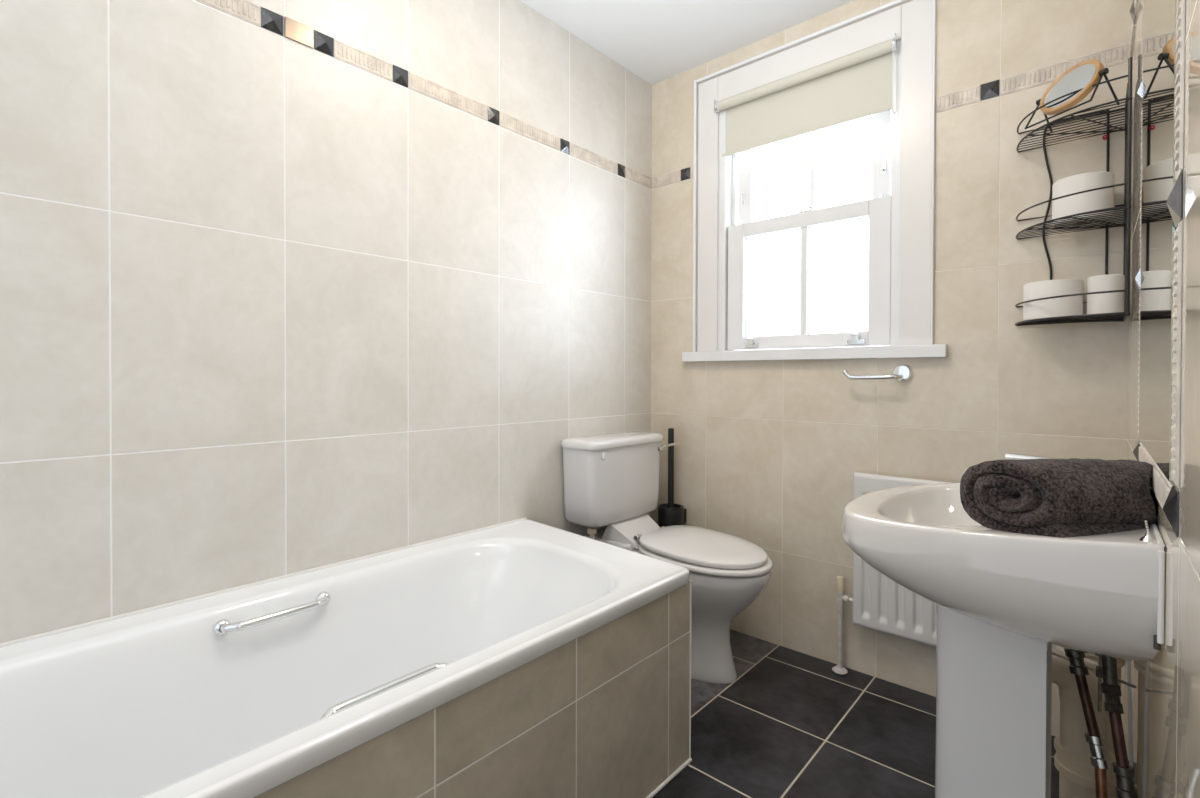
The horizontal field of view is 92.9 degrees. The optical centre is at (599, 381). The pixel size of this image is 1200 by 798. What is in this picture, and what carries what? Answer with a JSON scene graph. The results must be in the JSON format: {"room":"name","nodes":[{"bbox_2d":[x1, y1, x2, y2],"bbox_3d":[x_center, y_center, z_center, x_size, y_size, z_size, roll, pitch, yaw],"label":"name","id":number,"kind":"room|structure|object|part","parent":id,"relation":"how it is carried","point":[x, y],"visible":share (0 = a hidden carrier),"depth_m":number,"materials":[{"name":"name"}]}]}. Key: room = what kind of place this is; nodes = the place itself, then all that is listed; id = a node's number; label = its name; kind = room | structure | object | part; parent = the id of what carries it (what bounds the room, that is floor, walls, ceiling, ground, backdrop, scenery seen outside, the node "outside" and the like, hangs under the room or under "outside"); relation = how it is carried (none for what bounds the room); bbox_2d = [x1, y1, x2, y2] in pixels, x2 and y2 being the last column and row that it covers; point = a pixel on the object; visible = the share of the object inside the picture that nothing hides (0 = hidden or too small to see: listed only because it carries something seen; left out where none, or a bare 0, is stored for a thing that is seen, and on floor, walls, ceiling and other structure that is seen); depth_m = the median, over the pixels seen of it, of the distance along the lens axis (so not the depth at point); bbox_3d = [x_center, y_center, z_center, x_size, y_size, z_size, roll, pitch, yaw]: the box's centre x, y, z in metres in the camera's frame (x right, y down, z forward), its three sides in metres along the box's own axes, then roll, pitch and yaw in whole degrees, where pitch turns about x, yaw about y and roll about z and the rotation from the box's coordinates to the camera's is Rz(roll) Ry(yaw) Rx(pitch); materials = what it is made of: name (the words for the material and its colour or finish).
{"room":"bathroom","nodes":[
{"label":"bathroom","id":0,"kind":"room"},
{"bbox_2d":[0,0,651,642],"bbox_3d":[-0.666,-0.160,1.656,0.100,2.351,3.092,1,1,42],"label":"wall","id":1,"kind":"structure","parent":0,"point":[272,305],"depth_m":1.45,"materials":[{"name":"beige tile"}]},
{"bbox_2d":[196,0,650,188],"bbox_3d":[-0.702,-0.891,1.524,0.011,0.051,2.813,1,1,42],"label":"trim","id":2,"kind":"structure","parent":1,"relation":"attached to","point":[248,11],"depth_m":1.67,"materials":[{"name":"beige tile"}]},
{"bbox_2d":[520,0,854,84],"bbox_3d":[0.047,-1.377,1.014,2.000,0.100,3.092,1,1,42],"label":"ceiling","id":3,"kind":"structure","parent":0,"point":[657,41],"depth_m":2.13,"materials":[{"name":"white paint"}]},
{"bbox_2d":[652,629,1058,797],"bbox_3d":[0.040,1.073,1.037,2.000,0.100,3.092,1,1,42],"label":"floor","id":4,"kind":"structure","parent":0,"point":[788,725],"depth_m":1.65,"materials":[{"name":"tile"}]},
{"bbox_2d":[254,580,691,797],"bbox_3d":[-0.573,0.778,1.129,0.698,0.488,1.688,1,1,42],"label":"bath panel","id":5,"kind":"object","parent":4,"relation":"on","point":[606,712],"visible":0.84,"depth_m":1.17,"materials":[{"name":"beige tile"}]},
{"bbox_2d":[0,517,688,797],"bbox_3d":[-0.567,0.700,1.153,0.737,0.417,1.733,1,1,42],"label":"bathtub","id":6,"kind":"object","parent":5,"relation":"on","point":[243,691],"visible":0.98,"depth_m":1.23,"materials":[{"name":"white ceramic"}]},
{"bbox_3d":[-0.743,0.537,1.319,0.047,0.023,0.234,1,1,42],"label":"grab handle","id":7,"kind":"part","parent":6,"relation":"part of","materials":[{"name":"silver metal"}]},
{"bbox_3d":[-0.364,0.546,0.994,0.048,0.030,0.265,1,1,42],"label":"grab handle","id":8,"kind":"part","parent":6,"relation":"part of","materials":[{"name":"silver metal"}]},
{"bbox_2d":[561,431,772,683],"bbox_3d":[0.272,0.614,2.093,0.734,0.801,0.489,1,1,42],"label":"toilet","id":9,"kind":"object","parent":4,"relation":"on","point":[611,480],"visible":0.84,"depth_m":2.06,"materials":[{"name":"white ceramic"}]},
{"bbox_3d":[0.058,0.229,2.258,0.182,0.036,0.455,1,1,42],"label":"cistern lid","id":10,"kind":"part","parent":9,"relation":"part of","materials":[{"name":"white ceramic"}]},
{"bbox_3d":[0.273,0.271,2.357,0.095,0.036,0.026,0,1,-32],"label":"flush lever","id":11,"kind":"part","parent":9,"relation":"part of","materials":[{"name":"silver metal"}]},
{"bbox_3d":[0.370,0.577,2.010,0.443,0.048,0.344,1,1,42],"label":"seat lid","id":12,"kind":"part","parent":9,"relation":"part of","materials":[{"name":"white plastic"}]},
{"bbox_3d":[0.376,0.606,2.004,0.460,0.031,0.360,1,1,42],"label":"seat","id":13,"kind":"part","parent":9,"relation":"part of","materials":[{"name":"white plastic"}]},
{"bbox_2d":[841,453,1164,797],"bbox_3d":[0.706,0.577,1.060,0.453,0.896,0.582,1,1,42],"label":"washbasin","id":14,"kind":"object","parent":4,"relation":"on","point":[1002,599],"visible":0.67,"depth_m":0.92,"materials":[{"name":"white ceramic"}]},
{"bbox_3d":[0.707,0.300,1.059,0.452,0.207,0.580,1,1,42],"label":"bowl","id":15,"kind":"part","parent":14,"relation":"part of","materials":[{"name":"white ceramic"}]},
{"bbox_2d":[1005,453,1059,459],"bbox_3d":[0.793,0.165,0.981,0.156,0.070,0.054,1,1,42],"label":"mixer tap","id":16,"kind":"object","parent":14,"relation":"on","point":[1016,456],"depth_m":1.01,"materials":[{"name":"silver metal"}]},
{"bbox_2d":[960,458,1157,537],"bbox_3d":[0.697,0.167,0.826,0.278,0.110,0.134,0,1,0],"label":"rolled towel","id":17,"kind":"object","parent":14,"relation":"on","point":[1072,497],"visible":0.91,"depth_m":0.79,"materials":[{"name":"grey fabric"}]},
{"bbox_2d":[1052,652,1136,711],"bbox_3d":[0.924,0.512,1.085,0.018,0.213,0.147,0,1,-34],"label":"rod","id":18,"kind":"object","parent":14,"relation":"attached to","point":[1098,670],"visible":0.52,"depth_m":1.07,"materials":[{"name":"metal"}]},
{"bbox_3d":[0.925,0.543,1.086,0.006,0.014,0.147,0,1,-30],"label":"cross rod","id":19,"kind":"part","parent":18,"relation":"part of","materials":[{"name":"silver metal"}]},
{"bbox_3d":[0.693,0.189,0.721,0.017,0.025,0.017,0,1,-23],"label":"plug chain","id":20,"kind":"part","parent":14,"relation":"part of","materials":[{"name":"silver metal"}]},
{"bbox_2d":[1052,655,1115,797],"bbox_3d":[0.902,0.792,1.175,0.251,0.463,0.104,0,1,19],"label":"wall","id":21,"kind":"structure","parent":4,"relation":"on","point":[1072,760],"depth_m":1.13,"materials":[{"name":"beige plastic"}]},
{"bbox_2d":[1064,648,1111,797],"bbox_3d":[0.863,0.714,0.994,0.032,0.624,0.115,0,1,-1],"label":"supply pipe","id":22,"kind":"object","parent":4,"relation":"on","point":[1100,761],"visible":0.87,"depth_m":1.00,"materials":[{"name":"orange metal"}]},
{"bbox_2d":[1057,646,1125,797],"bbox_3d":[1.175,0.785,1.369,0.125,0.474,0.125,0,1,-21],"label":"pipe","id":23,"kind":"object","parent":4,"relation":"on","point":[1091,660],"visible":0.17,"depth_m":1.32,"materials":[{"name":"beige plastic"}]},
{"bbox_2d":[1101,657,1137,797],"bbox_3d":[0.867,0.730,0.948,0.030,0.592,0.079,0,1,10],"label":"supply pipe","id":24,"kind":"object","parent":4,"relation":"on","point":[1125,788],"visible":0.97,"depth_m":0.95,"materials":[{"name":"orange metal"}]},
{"bbox_2d":[650,0,1131,735],"bbox_3d":[0.983,-0.159,2.045,1.850,2.351,0.180,1,1,42],"label":"wall","id":25,"kind":"structure","parent":0,"point":[767,454],"depth_m":1.83,"materials":[{"name":"beige tile"}]},
{"bbox_2d":[658,428,686,526],"bbox_3d":[0.309,0.425,2.438,0.110,0.453,0.132,1,1,42],"label":"toilet brush","id":26,"kind":"object","parent":25,"relation":"attached to","point":[669,514],"visible":0.8,"depth_m":2.42,"materials":[{"name":"black plastic"}]},
{"bbox_3d":[0.302,0.407,2.430,0.033,0.418,0.033,1,1,42],"label":"handle","id":27,"kind":"part","parent":26,"relation":"part of","materials":[{"name":"black plastic"}]},
{"bbox_2d":[653,166,692,188],"bbox_3d":[0.320,-0.897,2.501,0.223,0.051,0.011,1,1,42],"label":"trim","id":28,"kind":"structure","parent":25,"relation":"attached to","point":[684,174],"depth_m":2.51,"materials":[{"name":"beige tile"}]},
{"bbox_2d":[682,0,947,361],"bbox_3d":[0.766,-0.676,2.164,0.984,1.191,0.140,1,1,42],"label":"window","id":29,"kind":"structure","parent":25,"relation":"in","point":[900,211],"depth_m":2.03,"materials":[{"name":"white wood"}]},
{"bbox_3d":[0.599,-0.153,2.271,0.060,0.036,0.024,1,1,42],"label":"lift handle","id":30,"kind":"part","parent":29,"relation":"part of","materials":[{"name":"silver metal"}]},
{"bbox_2d":[714,33,898,156],"bbox_3d":[0.734,-1.020,2.119,0.680,0.260,0.052,1,1,42],"label":"roller blind","id":31,"kind":"object","parent":29,"relation":"attached to","point":[858,84],"visible":1,"depth_m":2.09,"materials":[{"name":"beige fabric"}]},
{"bbox_3d":[0.978,-1.001,1.892,0.031,0.229,0.004,0,1,-41],"label":"bead chain","id":32,"kind":"part","parent":31,"relation":"part of","materials":[{"name":"white plastic"}]},
{"bbox_3d":[0.770,-0.382,2.159,0.620,0.510,0.038,1,1,42],"label":"sash","id":33,"kind":"part","parent":29,"relation":"part of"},
{"bbox_3d":[0.783,-0.636,2.172,0.698,1.026,0.106,1,1,42],"label":"box frame","id":34,"kind":"part","parent":29,"relation":"part of","materials":[{"name":"white wood"}]},
{"bbox_3d":[0.805,-0.842,2.192,0.586,0.483,0.034,1,1,42],"label":"sash","id":35,"kind":"part","parent":29,"relation":"part of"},
{"bbox_3d":[0.761,-0.102,2.166,0.984,0.042,0.130,1,1,42],"label":"sill","id":36,"kind":"part","parent":29,"relation":"part of","materials":[{"name":"white wood"}]},
{"bbox_3d":[0.898,-0.150,2.005,0.060,0.036,0.024,1,1,42],"label":"lift handle","id":37,"kind":"part","parent":29,"relation":"part of","materials":[{"name":"silver metal"}]},
{"bbox_2d":[842,364,912,381],"bbox_3d":[0.933,-0.029,1.924,0.208,0.062,0.067,1,1,42],"label":"toilet roll holder","id":38,"kind":"object","parent":25,"relation":"attached to","point":[901,372],"visible":1,"depth_m":1.89,"materials":[{"name":"silver metal"}]},
{"bbox_3d":[0.914,-0.021,1.914,0.184,0.031,0.044,0,1,30],"label":"arm","id":39,"kind":"part","parent":38,"relation":"part of","materials":[{"name":"silver metal"}]},
{"bbox_2d":[832,472,950,674],"bbox_3d":[1.042,0.665,1.829,0.569,0.705,0.072,1,1,42],"label":"radiator","id":40,"kind":"object","parent":25,"relation":"attached to","point":[880,604],"visible":0.28,"depth_m":1.90,"materials":[{"name":"white metal"}]},
{"bbox_2d":[936,43,1126,112],"bbox_3d":[1.245,-0.887,1.679,0.451,0.051,0.011,1,1,42],"label":"trim","id":41,"kind":"structure","parent":25,"relation":"attached to","point":[1116,55],"depth_m":1.68,"materials":[{"name":"beige tile"}]},
{"bbox_2d":[1015,57,1132,325],"bbox_3d":[1.249,-0.465,1.522,0.245,0.615,0.238,1,1,42],"label":"caddy","id":42,"kind":"object","parent":25,"relation":"attached to","point":[1118,316],"visible":0.99,"depth_m":1.50,"materials":[{"name":"black metal"}]},
{"bbox_2d":[1023,279,1083,320],"bbox_3d":[1.252,-0.221,1.577,0.130,0.104,0.130,1,1,42],"label":"toilet roll","id":43,"kind":"object","parent":42,"relation":"on","point":[1070,305],"visible":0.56,"depth_m":1.53,"materials":[{"name":"white paper"}]},
{"bbox_3d":[1.249,-0.220,1.527,0.242,0.005,0.232,1,1,42],"label":"guard rail","id":44,"kind":"part","parent":42,"relation":"part of","materials":[{"name":"black metal"}]},
{"bbox_2d":[1015,312,1126,325],"bbox_3d":[1.249,-0.165,1.527,0.242,0.006,0.233,1,1,42],"label":"shelf","id":45,"kind":"object","parent":42,"relation":"attached to","point":[1118,316],"depth_m":1.52,"materials":[{"name":"black metal"}]},
{"bbox_2d":[1016,205,1126,239],"bbox_3d":[1.249,-0.420,1.525,0.242,0.006,0.233,1,1,42],"label":"shelf","id":46,"kind":"object","parent":42,"relation":"attached to","point":[1101,222],"depth_m":1.52,"materials":[{"name":"black metal"}]},
{"bbox_3d":[1.250,-0.475,1.524,0.242,0.005,0.232,1,1,42],"label":"guard rail","id":47,"kind":"part","parent":42,"relation":"part of","materials":[{"name":"black metal"}]},
{"bbox_2d":[1016,97,1127,152],"bbox_3d":[1.250,-0.677,1.522,0.242,0.006,0.233,1,1,42],"label":"shelf","id":48,"kind":"object","parent":42,"relation":"attached to","point":[1108,131],"depth_m":1.52,"materials":[{"name":"black metal"}]},
{"bbox_2d":[1025,59,1119,131],"bbox_3d":[1.215,-0.753,1.473,0.097,0.144,0.169,0,1,-14],"label":"mirror","id":49,"kind":"object","parent":42,"relation":"on","point":[1085,74],"visible":0.97,"depth_m":1.46,"materials":[{"name":"brown wood"}]},
{"bbox_3d":[1.212,-0.761,1.472,0.061,0.109,0.120,0,1,-14],"label":"glass","id":50,"kind":"part","parent":49,"relation":"part of","materials":[{"name":"white mirror"}]},
{"bbox_3d":[1.215,-0.759,1.473,0.081,0.132,0.143,0,1,-14],"label":"frame","id":51,"kind":"part","parent":49,"relation":"part of","materials":[{"name":"brown wood"}]},
{"bbox_3d":[1.250,-0.732,1.522,0.242,0.005,0.232,1,1,42],"label":"guard rail","id":52,"kind":"part","parent":42,"relation":"part of","materials":[{"name":"black metal"}]},
{"bbox_3d":[1.333,-0.456,1.602,0.144,0.579,0.006,1,1,42],"label":"frame","id":53,"kind":"part","parent":42,"relation":"part of","materials":[{"name":"black metal"}]},
{"bbox_2d":[1052,171,1114,229],"bbox_3d":[1.295,-0.483,1.530,0.128,0.118,0.128,1,1,42],"label":"toilet roll","id":54,"kind":"object","parent":42,"relation":"on","point":[1102,198],"visible":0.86,"depth_m":1.48,"materials":[{"name":"white paper"}]},
{"bbox_2d":[1087,274,1124,313],"bbox_3d":[1.329,-0.222,1.499,0.074,0.108,0.074,1,1,42],"label":"toilet roll","id":55,"kind":"object","parent":42,"relation":"on","point":[1113,302],"visible":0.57,"depth_m":1.47,"materials":[{"name":"white paper"}]},
{"bbox_3d":[1.343,-0.454,1.453,0.006,0.579,0.144,1,1,41],"label":"frame","id":56,"kind":"part","parent":42,"relation":"part of","materials":[{"name":"black metal"}]},
{"bbox_2d":[1123,0,1199,797],"bbox_3d":[0.529,-0.145,0.429,0.100,2.351,2.840,1,1,41],"label":"wall","id":57,"kind":"structure","parent":0,"point":[1166,696],"depth_m":0.57,"materials":[{"name":"beige tile"}]},
{"bbox_2d":[1127,660,1133,779],"bbox_3d":[0.995,0.774,1.068,0.006,0.498,0.096,1,1,37],"label":"pipe","id":58,"kind":"object","parent":57,"relation":"attached to","point":[1129,661],"visible":0.7,"depth_m":1.08,"materials":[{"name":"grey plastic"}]},
{"bbox_2d":[1129,0,1137,56],"bbox_3d":[0.564,-0.878,0.545,0.011,0.051,2.589,1,1,41],"label":"trim","id":59,"kind":"structure","parent":57,"relation":"attached to","point":[1133,10],"depth_m":1.37,"materials":[{"name":"beige tile"}]},
{"bbox_2d":[1135,0,1143,435],"bbox_3d":[1.017,-0.374,1.074,0.011,0.960,0.049,1,1,42],"label":"trim","id":60,"kind":"structure","parent":57,"relation":"attached to","point":[1140,90],"depth_m":1.07,"materials":[{"name":"silver metal"}]},
{"bbox_2d":[1133,440,1178,537],"bbox_3d":[0.810,0.135,0.843,0.011,0.049,0.673,1,1,41],"label":"trim","id":61,"kind":"structure","parent":57,"relation":"attached to","point":[1166,493],"depth_m":0.68,"materials":[{"name":"beige tile"}]},
{"bbox_2d":[1139,0,1176,481],"bbox_3d":[0.815,-0.372,0.836,0.004,0.961,0.572,1,1,41],"label":"wall mirror","id":62,"kind":"object","parent":57,"relation":"attached to","point":[1158,227],"visible":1,"depth_m":0.77,"materials":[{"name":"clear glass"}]},
{"bbox_2d":[1166,0,1184,487],"bbox_3d":[0.607,-0.371,0.602,0.011,0.960,0.050,1,1,42],"label":"trim","id":63,"kind":"structure","parent":57,"relation":"attached to","point":[1174,201],"depth_m":0.59,"materials":[{"name":"silver metal"}]}
]}

